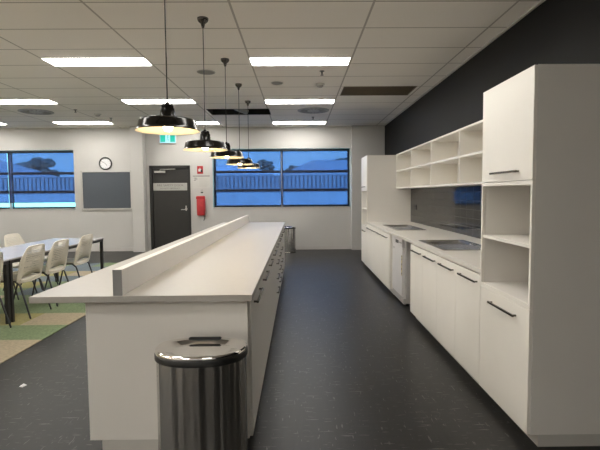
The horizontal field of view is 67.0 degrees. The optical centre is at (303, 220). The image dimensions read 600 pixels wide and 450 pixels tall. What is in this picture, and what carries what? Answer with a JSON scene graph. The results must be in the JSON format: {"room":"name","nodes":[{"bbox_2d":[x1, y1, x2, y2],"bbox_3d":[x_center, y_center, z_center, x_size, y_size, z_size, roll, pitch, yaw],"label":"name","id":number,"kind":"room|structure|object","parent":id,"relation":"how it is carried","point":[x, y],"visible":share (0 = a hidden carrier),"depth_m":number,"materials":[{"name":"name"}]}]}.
{"room":"office break room","nodes":[
{"label":"office break room","id":0,"kind":"room"},
{"bbox_2d":[0,127,350,250],"bbox_3d":[-6.350,-0.722,10.883,16.940,2.923,0.250,0,3,-1],"label":"wall","id":1,"kind":"structure","parent":0,"point":[315,226],"depth_m":10.79,"materials":[{"name":"paint"}]},
{"bbox_2d":[0,153,74,209],"bbox_3d":[-7.019,-0.965,10.835,3.185,1.405,0.222,0,3,-1],"label":"window","id":2,"kind":"structure","parent":1,"relation":"in","point":[10,168],"depth_m":10.89,"materials":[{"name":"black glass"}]},
{"bbox_2d":[0,151,8,202],"bbox_3d":[-7.812,-1.030,10.774,1.574,1.228,0.052,0,3,-1],"label":"roller blind","id":3,"kind":"object","parent":2,"relation":"attached to","point":[3,180],"visible":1,"depth_m":10.80,"materials":[{"name":"blue fabric"}]},
{"bbox_2d":[6,151,74,202],"bbox_3d":[-6.226,-1.043,10.790,1.574,1.228,0.052,0,3,-1],"label":"roller blind","id":4,"kind":"object","parent":2,"relation":"attached to","point":[64,180],"visible":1,"depth_m":10.81,"materials":[{"name":"blue fabric"}]},
{"bbox_2d":[68,248,132,251],"bbox_3d":[-9.299,0.728,10.805,10.615,0.085,0.014,0,3,-1],"label":"baseboard","id":5,"kind":"structure","parent":1,"relation":"attached to","point":[73,249],"depth_m":10.85,"materials":[{"name":"paint"}]},
{"bbox_2d":[99,157,111,169],"bbox_3d":[-4.673,-1.355,10.716,0.304,0.304,0.040,0,3,-1],"label":"wall clock","id":6,"kind":"object","parent":1,"relation":"attached to","point":[105,163],"visible":1,"depth_m":10.72,"materials":[{"name":"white plastic"}]},
{"bbox_2d":[80,170,131,209],"bbox_3d":[-4.661,-0.722,10.761,1.205,0.940,0.026,0,3,-1],"label":"pinboard","id":7,"kind":"object","parent":1,"relation":"attached to","point":[105,189],"visible":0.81,"depth_m":10.76,"materials":[{"name":"fabric"}]},
{"bbox_2d":[130,126,147,251],"bbox_3d":[-3.860,-0.729,10.674,0.285,2.923,0.220,0,3,-1],"label":"column","id":8,"kind":"structure","parent":1,"relation":"attached to","point":[137,139],"depth_m":10.58,"materials":[{"name":"paint"}]},
{"bbox_2d":[159,135,176,143],"bbox_3d":[-3.188,-1.934,10.688,0.390,0.215,0.059,0,3,-1],"label":"exit sign","id":9,"kind":"object","parent":1,"relation":"attached to","point":[163,139],"visible":0.86,"depth_m":10.66,"materials":[{"name":"green plastic"}]},
{"bbox_2d":[149,165,191,249],"bbox_3d":[-3.161,-0.300,10.864,0.964,2.032,0.208,0,3,-1],"label":"door","id":10,"kind":"structure","parent":1,"relation":"in","point":[170,210],"depth_m":10.83,"materials":[{"name":"grey paint"}]},
{"bbox_2d":[153,183,186,190],"bbox_3d":[-3.167,-0.811,10.803,0.805,0.176,0.006,0,3,-1],"label":"door sign","id":11,"kind":"object","parent":10,"relation":"attached to","point":[156,186],"visible":1,"depth_m":10.80,"materials":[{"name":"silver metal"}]},
{"bbox_2d":[6,126,350,128],"bbox_3d":[-6.750,-2.160,10.658,15.760,0.018,0.020,0,3,-1],"label":"trim","id":12,"kind":"structure","parent":1,"relation":"attached to","point":[320,126],"depth_m":10.69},
{"bbox_2d":[197,166,202,173],"bbox_3d":[-2.447,-1.208,10.766,0.140,0.185,0.041,0,3,-1],"label":"fire alarm","id":13,"kind":"object","parent":1,"relation":"attached to","point":[199,168],"visible":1,"depth_m":10.76,"materials":[{"name":"red plastic"}]},
{"bbox_2d":[196,196,205,219],"bbox_3d":[-2.419,-0.294,10.755,0.200,0.588,0.140,0,3,-1],"label":"fire extinguisher","id":14,"kind":"object","parent":1,"relation":"attached to","point":[201,209],"visible":1,"depth_m":10.69,"materials":[{"name":"red metal"}]},
{"bbox_2d":[193,175,209,187],"bbox_3d":[-2.418,-0.931,10.784,0.415,0.310,0.004,0,3,-1],"label":"notice sign","id":15,"kind":"object","parent":1,"relation":"attached to","point":[199,181],"visible":1,"depth_m":10.78,"materials":[{"name":"white paper"}]},
{"bbox_2d":[213,149,349,207],"bbox_3d":[-0.514,-1.021,10.903,3.275,1.405,0.222,0,3,-1],"label":"window","id":16,"kind":"structure","parent":1,"relation":"in","point":[281,171],"depth_m":10.94,"materials":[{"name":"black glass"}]},
{"bbox_2d":[214,149,281,205],"bbox_3d":[-1.321,-1.029,10.844,1.602,1.341,0.052,0,3,-1],"label":"window pane","id":17,"kind":"object","parent":16,"relation":"attached to","point":[269,181],"visible":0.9,"depth_m":10.87,"materials":[{"name":"blue glass"}]},
{"bbox_2d":[282,149,348,205],"bbox_3d":[0.293,-1.043,10.861,1.602,1.341,0.052,0,3,-1],"label":"window pane","id":18,"kind":"object","parent":16,"relation":"attached to","point":[337,182],"visible":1,"depth_m":10.88,"materials":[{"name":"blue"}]},
{"bbox_2d":[296,246,350,249],"bbox_3d":[-0.707,0.654,10.894,3.722,0.085,0.014,0,3,-1],"label":"baseboard","id":19,"kind":"structure","parent":1,"relation":"attached to","point":[297,247],"depth_m":10.90,"materials":[{"name":"paint"}]},
{"bbox_2d":[351,125,384,248],"bbox_3d":[1.533,-0.777,10.765,0.778,2.923,0.150,0,3,-1],"label":"wall","id":20,"kind":"structure","parent":1,"relation":"attached to","point":[366,140],"depth_m":10.64,"materials":[{"name":"paint"}]},
{"bbox_2d":[352,246,360,249],"bbox_3d":[1.545,0.644,10.768,0.778,0.085,0.014,0,3,-1],"label":"baseboard","id":21,"kind":"structure","parent":20,"relation":"attached to","point":[353,247],"depth_m":10.76,"materials":[{"name":"paint"}]},
{"bbox_2d":[0,0,539,128],"bbox_3d":[-6.283,-1.775,3.583,16.940,0.050,14.700,0,3,-1],"label":"ceiling","id":22,"kind":"structure","parent":0,"point":[418,43],"depth_m":5.06,"materials":[{"name":"tile"}]},
{"bbox_2d":[0,99,58,103],"bbox_3d":[-4.787,-1.996,7.613,1.190,0.012,0.310,0,3,-1],"label":"recessed light","id":23,"kind":"object","parent":22,"relation":"in","point":[29,101],"visible":1,"depth_m":7.57,"materials":[{"name":"grey plastic"}]},
{"bbox_2d":[17,109,53,114],"bbox_3d":[-5.027,-2.048,8.539,0.600,0.016,0.600,0,3,-1],"label":"ceiling vent","id":24,"kind":"object","parent":22,"relation":"in","point":[27,111],"visible":1,"depth_m":8.47,"materials":[{"name":"grey metal"}]},
{"bbox_2d":[53,121,112,123],"bbox_3d":[-4.791,-2.132,9.889,1.190,0.012,0.310,0,3,-1],"label":"recessed light","id":25,"kind":"object","parent":22,"relation":"in","point":[95,122],"visible":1,"depth_m":9.80,"materials":[{"name":"grey plastic"}]},
{"bbox_2d":[53,122,111,123],"bbox_3d":[-4.791,-2.132,9.889,1.160,0.012,0.286,0,3,-1],"label":"diffuser","id":26,"kind":"object","parent":25,"relation":"attached to","point":[53,122],"depth_m":9.84,"materials":[{"name":"grey plastic"}]},
{"bbox_2d":[41,57,152,65],"bbox_3d":[-2.422,-1.881,5.367,1.190,0.012,0.310,0,3,-1],"label":"recessed light","id":27,"kind":"object","parent":22,"relation":"in","point":[73,61],"visible":1,"depth_m":5.33,"materials":[{"name":"grey plastic"}]},
{"bbox_2d":[120,99,195,103],"bbox_3d":[-2.437,-2.019,7.677,1.190,0.012,0.310,0,3,-1],"label":"recessed light","id":28,"kind":"object","parent":22,"relation":"in","point":[128,101],"visible":1,"depth_m":7.63,"materials":[{"name":"grey plastic"}]},
{"bbox_2d":[135,0,199,134],"bbox_3d":[-0.878,-1.163,2.897,0.406,1.174,0.406,0,3,-1],"label":"pendant lamp","id":29,"kind":"object","parent":22,"relation":"hanging from","point":[166,123],"visible":1,"depth_m":2.88,"materials":[{"name":"black metal"}]},
{"bbox_2d":[183,16,227,151],"bbox_3d":[-0.898,-1.233,4.114,0.406,1.180,0.406,0,3,-1],"label":"pendant lamp","id":30,"kind":"object","parent":22,"relation":"hanging from","point":[205,144],"visible":1,"depth_m":4.07,"materials":[{"name":"black metal"}]},
{"bbox_2d":[197,70,214,74],"bbox_3d":[-1.258,-1.922,5.873,0.236,0.008,0.236,0,3,-1],"label":"ceiling speaker","id":31,"kind":"object","parent":22,"relation":"attached to","point":[206,72],"visible":0.94,"depth_m":5.87,"materials":[{"name":"grey metal"}]},
{"bbox_2d":[196,121,219,123],"bbox_3d":[-2.463,-2.158,10.013,1.190,0.012,0.310,0,3,-1],"label":"recessed light","id":32,"kind":"object","parent":22,"relation":"in","point":[215,122],"visible":0.42,"depth_m":9.98,"materials":[{"name":"grey plastic"}]},
{"bbox_2d":[196,122,218,123],"bbox_3d":[-2.463,-2.158,10.013,1.160,0.012,0.286,0,3,-1],"label":"diffuser","id":33,"kind":"object","parent":32,"relation":"attached to","point":[196,122],"depth_m":10.00,"materials":[{"name":"grey plastic"}]},
{"bbox_2d":[209,58,243,158],"bbox_3d":[-0.912,-1.321,5.351,0.406,1.152,0.406,0,3,-1],"label":"pendant lamp","id":34,"kind":"object","parent":22,"relation":"hanging from","point":[230,154],"visible":0.86,"depth_m":5.31,"materials":[{"name":"black metal"}]},
{"bbox_2d":[206,109,270,114],"bbox_3d":[-1.225,-2.251,8.725,1.170,0.314,0.618,0,3,-1],"label":"ceiling vent","id":35,"kind":"object","parent":22,"relation":"in","point":[212,111],"visible":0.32,"depth_m":9.02,"materials":[{"name":"black metal"}]},
{"bbox_2d":[226,83,253,164],"bbox_3d":[-0.925,-1.392,6.559,0.406,1.154,0.406,0,3,-1],"label":"pendant lamp","id":36,"kind":"object","parent":22,"relation":"hanging from","point":[242,161],"visible":0.74,"depth_m":6.48,"materials":[{"name":"black metal"}]},
{"bbox_2d":[237,100,259,168],"bbox_3d":[-0.938,-1.470,7.756,0.406,1.140,0.406,0,3,-1],"label":"pendant lamp","id":37,"kind":"object","parent":22,"relation":"hanging from","point":[255,166],"visible":0.67,"depth_m":7.70,"materials":[{"name":"black metal"}]},
{"bbox_2d":[271,81,282,84],"bbox_3d":[-0.374,-1.966,6.481,0.170,0.008,0.170,0,3,-1],"label":"ceiling speaker","id":38,"kind":"object","parent":22,"relation":"attached to","point":[276,82],"visible":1,"depth_m":6.48,"materials":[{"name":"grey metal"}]},
{"bbox_2d":[272,121,326,123],"bbox_3d":[-0.084,-2.183,10.108,1.190,0.012,0.310,0,3,-1],"label":"recessed light","id":39,"kind":"object","parent":22,"relation":"in","point":[297,122],"visible":1,"depth_m":10.03,"materials":[{"name":"grey plastic"}]},
{"bbox_2d":[273,122,325,123],"bbox_3d":[-0.084,-2.182,10.108,1.160,0.012,0.286,0,3,-1],"label":"diffuser","id":40,"kind":"object","parent":39,"relation":"attached to","point":[273,122],"depth_m":10.09,"materials":[{"name":"grey plastic"}]},
{"bbox_2d":[249,57,350,65],"bbox_3d":[-0.037,-1.902,5.411,1.190,0.012,0.310,0,3,-1],"label":"recessed light","id":41,"kind":"object","parent":22,"relation":"in","point":[255,61],"visible":1,"depth_m":5.37,"materials":[{"name":"grey plastic"}]},
{"bbox_2d":[265,99,334,103],"bbox_3d":[-0.058,-2.043,7.772,1.190,0.012,0.310,0,3,-1],"label":"recessed light","id":42,"kind":"object","parent":22,"relation":"in","point":[271,101],"visible":1,"depth_m":7.73,"materials":[{"name":"grey plastic"}]},
{"bbox_2d":[298,107,328,113],"bbox_3d":[0.193,-2.095,8.633,0.600,0.016,0.600,0,3,-1],"label":"ceiling vent","id":43,"kind":"object","parent":22,"relation":"in","point":[311,110],"visible":1,"depth_m":8.58,"materials":[{"name":"grey metal"}]},
{"bbox_2d":[316,83,324,87],"bbox_3d":[0.245,-1.954,6.558,0.130,0.052,0.130,0,3,-1],"label":"smoke detector","id":44,"kind":"object","parent":22,"relation":"attached to","point":[319,85],"visible":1,"depth_m":6.52,"materials":[{"name":"plastic"}]},
{"bbox_2d":[340,86,416,95],"bbox_3d":[1.147,-2.039,7.039,1.095,0.054,0.610,0,3,-1],"label":"ceiling vent","id":45,"kind":"object","parent":22,"relation":"in","point":[348,90],"visible":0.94,"depth_m":7.04,"materials":[{"name":"black metal"}]},
{"bbox_2d":[0,249,599,449],"bbox_3d":[-6.259,1.227,3.762,16.940,0.120,14.700,0,3,-1],"label":"floor","id":46,"kind":"structure","parent":0,"point":[350,366],"depth_m":3.18,"materials":[{"name":"grey plastic"}]},
{"bbox_2d":[0,263,115,363],"bbox_3d":[-8.411,1.228,2.955,12.000,0.006,11.950,0,3,-1],"label":"carpet","id":47,"kind":"object","parent":46,"relation":"on","point":[25,332],"visible":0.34,"depth_m":5.05,"materials":[{"name":"carpet"}]},
{"bbox_2d":[0,252,11,327],"bbox_3d":[-3.229,0.703,4.355,0.567,0.790,0.469,0,3,-1],"label":"chair","id":48,"kind":"object","parent":47,"relation":"on","point":[1,253],"visible":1,"depth_m":4.55,"materials":[{"name":"plastic"}]},
{"bbox_2d":[3,259,10,323],"bbox_3d":[-3.424,0.803,3.682,0.755,0.677,2.130,0,3,-1],"label":"dining table","id":49,"kind":"object","parent":47,"relation":"on","point":[5,261],"visible":0.78,"depth_m":4.71,"materials":[{"name":"metal"}]},
{"bbox_2d":[0,247,37,299],"bbox_3d":[-3.922,0.611,5.985,0.567,0.790,0.469,0,3,-1],"label":"chair","id":50,"kind":"object","parent":47,"relation":"on","point":[16,264],"visible":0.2,"depth_m":5.94,"materials":[{"name":"plastic"}]},
{"bbox_2d":[1,244,51,318],"bbox_3d":[-3.228,0.660,5.083,0.567,0.790,0.469,0,3,-1],"label":"chair","id":51,"kind":"object","parent":47,"relation":"on","point":[21,276],"visible":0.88,"depth_m":5.02,"materials":[{"name":"beige plastic"}]},
{"bbox_2d":[3,233,57,290],"bbox_3d":[-3.949,0.577,6.564,0.567,0.790,0.469,0,3,-1],"label":"chair","id":52,"kind":"object","parent":47,"relation":"on","point":[9,237],"visible":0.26,"depth_m":6.56,"materials":[{"name":"plastic"}]},
{"bbox_2d":[13,239,68,305],"bbox_3d":[-3.233,0.627,5.633,0.567,0.790,0.469,0,3,-1],"label":"chair","id":53,"kind":"object","parent":47,"relation":"on","point":[51,267],"visible":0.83,"depth_m":5.57,"materials":[{"name":"plastic"}]},
{"bbox_2d":[0,238,103,321],"bbox_3d":[-3.448,0.671,5.893,0.755,0.677,2.280,0,3,-1],"label":"dining table","id":54,"kind":"object","parent":47,"relation":"on","point":[15,253],"visible":0.65,"depth_m":5.65,"materials":[{"name":"laminate"}]},
{"bbox_2d":[44,234,92,288],"bbox_3d":[-3.246,0.586,6.322,0.567,0.790,0.469,-1,3,-2],"label":"chair","id":55,"kind":"object","parent":47,"relation":"on","point":[78,259],"visible":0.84,"depth_m":6.26,"materials":[{"name":"plastic"}]},
{"bbox_2d":[102,439,157,449],"bbox_3d":[-0.706,0.994,5.091,0.687,0.100,5.576,0,3,-1],"label":"plinth","id":56,"kind":"object","parent":46,"relation":"on","point":[152,444],"visible":0.13,"depth_m":2.31,"materials":[{"name":"laminate"}]},
{"bbox_2d":[85,301,249,439],"bbox_3d":[-0.679,0.751,2.292,0.807,0.718,0.020,0,3,-1],"label":"island end panel","id":57,"kind":"object","parent":46,"relation":"on","point":[123,338],"visible":0.49,"depth_m":2.27,"materials":[{"name":"white laminate"}]},
{"bbox_2d":[154,336,247,449],"bbox_3d":[-0.469,0.898,2.085,0.424,0.645,0.335,0,3,-1],"label":"waste bin","id":58,"kind":"object","parent":46,"relation":"on","point":[201,381],"visible":1,"depth_m":1.98,"materials":[{"name":"silver metal"}]},
{"bbox_2d":[248,281,263,435],"bbox_3d":[-0.652,0.732,2.610,0.830,0.718,0.613,0,3,-1],"label":"base cabinet","id":59,"kind":"object","parent":46,"relation":"on","point":[254,306],"visible":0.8,"depth_m":2.46,"materials":[{"name":"white laminate"}]},
{"bbox_2d":[261,267,269,384],"bbox_3d":[-0.659,0.695,3.224,0.830,0.718,0.613,0,3,-1],"label":"base cabinet","id":60,"kind":"object","parent":46,"relation":"on","point":[264,281],"visible":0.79,"depth_m":3.18,"materials":[{"name":"white laminate"}]},
{"bbox_2d":[267,256,273,347],"bbox_3d":[-0.665,0.659,3.838,0.830,0.718,0.613,0,3,-1],"label":"base cabinet","id":61,"kind":"object","parent":46,"relation":"on","point":[269,266],"visible":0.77,"depth_m":3.82,"materials":[{"name":"white laminate"}]},
{"bbox_2d":[272,249,276,325],"bbox_3d":[-0.672,0.622,4.453,0.830,0.718,0.613,0,3,-1],"label":"base cabinet","id":62,"kind":"object","parent":46,"relation":"on","point":[273,253],"visible":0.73,"depth_m":4.46,"materials":[{"name":"white laminate"}]},
{"bbox_2d":[275,242,279,309],"bbox_3d":[-0.679,0.585,5.067,0.830,0.718,0.613,0,3,-1],"label":"base cabinet","id":63,"kind":"object","parent":46,"relation":"on","point":[277,245],"visible":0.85,"depth_m":5.08,"materials":[{"name":"white laminate"}]},
{"bbox_2d":[29,215,284,302],"bbox_3d":[-0.822,0.147,5.053,1.082,0.160,5.712,0,3,-1],"label":"countertop","id":64,"kind":"structure","parent":63,"relation":"on","point":[226,261],"depth_m":2.73,"materials":[{"name":"white laminate"}]},
{"bbox_2d":[278,237,281,293],"bbox_3d":[-0.686,0.549,5.681,0.830,0.718,0.613,0,3,-1],"label":"base cabinet","id":65,"kind":"object","parent":46,"relation":"on","point":[279,240],"visible":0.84,"depth_m":5.68,"materials":[{"name":"white laminate"}]},
{"bbox_2d":[280,232,283,282],"bbox_3d":[-0.692,0.512,6.295,0.830,0.718,0.613,0,3,-1],"label":"base cabinet","id":66,"kind":"object","parent":46,"relation":"on","point":[281,235],"visible":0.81,"depth_m":6.31,"materials":[{"name":"white laminate"}]},
{"bbox_2d":[282,230,284,277],"bbox_3d":[-0.699,0.475,6.909,0.830,0.718,0.613,0,3,-1],"label":"base cabinet","id":67,"kind":"object","parent":46,"relation":"on","point":[282,230],"visible":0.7,"depth_m":6.82,"materials":[{"name":"white laminate"}]},
{"bbox_2d":[283,227,285,266],"bbox_3d":[-0.706,0.439,7.524,0.830,0.718,0.613,0,3,-1],"label":"base cabinet","id":68,"kind":"object","parent":46,"relation":"on","point":[285,227],"visible":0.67,"depth_m":7.68,"materials":[{"name":"white laminate"}]},
{"bbox_2d":[284,226,295,252],"bbox_3d":[-0.359,0.430,10.332,0.390,0.593,0.308,0,3,-1],"label":"waste bin","id":69,"kind":"object","parent":46,"relation":"on","point":[290,231],"visible":0.63,"depth_m":10.24,"materials":[{"name":"silver metal"}]},
{"bbox_2d":[367,224,370,269],"bbox_3d":[1.481,0.468,7.689,0.787,0.805,0.469,0,3,-1],"label":"base cabinet","id":70,"kind":"object","parent":46,"relation":"on","point":[368,226],"visible":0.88,"depth_m":7.64,"materials":[{"name":"white laminate"}]},
{"bbox_2d":[371,226,385,285],"bbox_3d":[1.488,0.510,6.984,0.787,0.805,0.938,0,3,-1],"label":"base cabinet","id":71,"kind":"object","parent":46,"relation":"on","point":[376,238],"visible":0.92,"depth_m":6.93,"materials":[{"name":"white laminate"}]},
{"bbox_2d":[381,231,392,292],"bbox_3d":[1.496,0.552,6.281,0.787,0.805,0.468,0,3,-1],"label":"base cabinet","id":72,"kind":"object","parent":46,"relation":"on","point":[384,235],"visible":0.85,"depth_m":6.24,"materials":[{"name":"white laminate"}]},
{"bbox_2d":[361,155,414,268],"bbox_3d":[1.513,-0.161,8.228,0.873,1.995,0.668,0,3,-1],"label":"tall cabinet","id":73,"kind":"object","parent":46,"relation":"on","point":[381,201],"visible":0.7,"depth_m":7.88,"materials":[{"name":"white laminate"}]},
{"bbox_2d":[388,234,392,288],"bbox_3d":[1.511,0.569,6.004,0.753,0.804,0.075,0,3,-1],"label":"filler panel","id":74,"kind":"object","parent":46,"relation":"on","point":[389,235],"visible":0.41,"depth_m":5.97,"materials":[{"name":"white laminate"}]},
{"bbox_2d":[392,235,411,305],"bbox_3d":[1.465,0.596,5.627,0.604,0.795,0.619,0,3,-1],"label":"dishwasher","id":75,"kind":"object","parent":46,"relation":"on","point":[401,252],"visible":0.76,"depth_m":5.40,"materials":[{"name":"white metal"}]},
{"bbox_2d":[410,244,442,345],"bbox_3d":[1.517,0.665,4.393,0.787,0.805,0.920,0,3,-1],"label":"base cabinet","id":76,"kind":"object","parent":46,"relation":"on","point":[423,263],"visible":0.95,"depth_m":4.31,"materials":[{"name":"white laminate"}]},
{"bbox_2d":[436,256,486,392],"bbox_3d":[1.527,0.720,3.468,0.787,0.805,0.930,0,3,-1],"label":"base cabinet","id":77,"kind":"object","parent":46,"relation":"on","point":[458,286],"visible":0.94,"depth_m":3.38,"materials":[{"name":"white laminate"}]},
{"bbox_2d":[367,222,480,272],"bbox_3d":[1.559,0.180,5.441,0.850,0.033,4.931,0,3,-1],"label":"countertop","id":78,"kind":"structure","parent":77,"relation":"on","point":[471,259],"depth_m":4.95,"materials":[{"name":"white laminate"}]},
{"bbox_2d":[384,225,425,229],"bbox_3d":[1.443,0.167,6.573,0.400,0.176,1.030,0,3,-1],"label":"sink","id":79,"kind":"object","parent":78,"relation":"in","point":[395,227],"visible":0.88,"depth_m":6.44,"materials":[{"name":"silver metal"}]},
{"bbox_2d":[418,240,480,254],"bbox_3d":[1.443,0.301,4.327,0.470,0.176,0.830,0,3,-1],"label":"sink","id":80,"kind":"object","parent":78,"relation":"in","point":[446,245],"visible":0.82,"depth_m":4.27,"materials":[{"name":"silver metal"}]},
{"bbox_2d":[479,64,599,446],"bbox_3d":[1.574,0.181,2.649,0.873,1.978,0.637,0,3,-1],"label":"tall cabinet","id":81,"kind":"object","parent":46,"relation":"on","point":[539,347],"visible":1,"depth_m":2.36,"materials":[{"name":"white laminate"}]},
{"bbox_2d":[483,234,529,247],"bbox_3d":[1.580,0.113,2.645,0.821,0.018,0.600,0,3,-1],"label":"shelf","id":82,"kind":"object","parent":81,"relation":"attached to","point":[522,240],"depth_m":2.73,"materials":[{"name":"white laminate"}]},
{"bbox_2d":[385,0,599,154],"bbox_3d":[2.098,-0.361,3.733,0.200,2.923,14.250,0,3,-1],"label":"wall","id":83,"kind":"structure","parent":0,"point":[555,31],"depth_m":4.53,"materials":[{"name":"grey paint"}]},
{"bbox_2d":[396,120,482,188],"bbox_3d":[1.802,-0.705,5.377,0.347,0.588,4.880,0,3,-1],"label":"wall shelf","id":84,"kind":"object","parent":83,"relation":"attached to","point":[453,159],"visible":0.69,"depth_m":5.75,"materials":[{"name":"white laminate"}]},
{"bbox_2d":[411,186,481,238],"bbox_3d":[1.940,-0.126,5.427,0.084,0.572,4.931,0,3,-1],"label":"backsplash","id":85,"kind":"structure","parent":83,"relation":"attached to","point":[453,209],"depth_m":5.83,"materials":[{"name":"grey tile"}]},
{"bbox_2d":[384,0,544,125],"bbox_3d":[1.976,-1.810,3.645,0.022,0.018,14.250,0,3,-1],"label":"trim","id":86,"kind":"structure","parent":83,"relation":"attached to","point":[536,5],"depth_m":4.98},
{"label":"outside","id":87,"kind":"structure","parent":0,"visible":0},
{"bbox_3d":[-5.538,-1.507,50.503,110.000,0.150,78.880,0,3,-1],"label":"ground","id":88,"kind":"structure","parent":87,"visible":0},
{"bbox_2d":[0,160,52,176],"bbox_3d":[-27.666,-2.812,37.541,13.600,4.350,8.120,0,3,-1],"label":"house","id":89,"kind":"structure","parent":88,"relation":"on","point":[3,165],"depth_m":36.35,"materials":[{"name":"brick"}]},
{"bbox_2d":[16,157,58,171],"bbox_3d":[-26.572,-3.758,45.578,4.063,5.288,4.080,0,3,-1],"label":"tree","id":90,"kind":"object","parent":88,"relation":"on","point":[51,163],"visible":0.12,"depth_m":45.10,"materials":[{"name":"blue plant"}]},
{"bbox_2d":[0,175,346,206],"bbox_3d":[-8.126,-0.841,19.998,36.180,2.200,0.200,0,3,-1],"label":"fence","id":91,"kind":"object","parent":88,"relation":"on","point":[274,198],"visible":0.18,"depth_m":19.94,"materials":[{"name":"metal"}]},
{"bbox_2d":[216,165,265,175],"bbox_3d":[-6.188,-2.914,39.772,7.600,3.950,8.120,0,3,-1],"label":"house","id":92,"kind":"structure","parent":88,"relation":"on","point":[220,167],"depth_m":36.12,"materials":[{"name":"brick"}]},
{"bbox_2d":[258,159,274,170],"bbox_3d":[-3.781,-3.771,45.772,1.981,4.932,2.010,0,3,-1],"label":"tree","id":93,"kind":"object","parent":88,"relation":"on","point":[265,165],"visible":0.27,"depth_m":45.28,"materials":[{"name":"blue plant"}]},
{"bbox_2d":[284,160,346,174],"bbox_3d":[3.493,-2.893,36.873,10.300,4.100,8.120,0,3,-1],"label":"house","id":94,"kind":"structure","parent":88,"relation":"on","point":[332,165],"depth_m":34.59,"materials":[{"name":"brick"}]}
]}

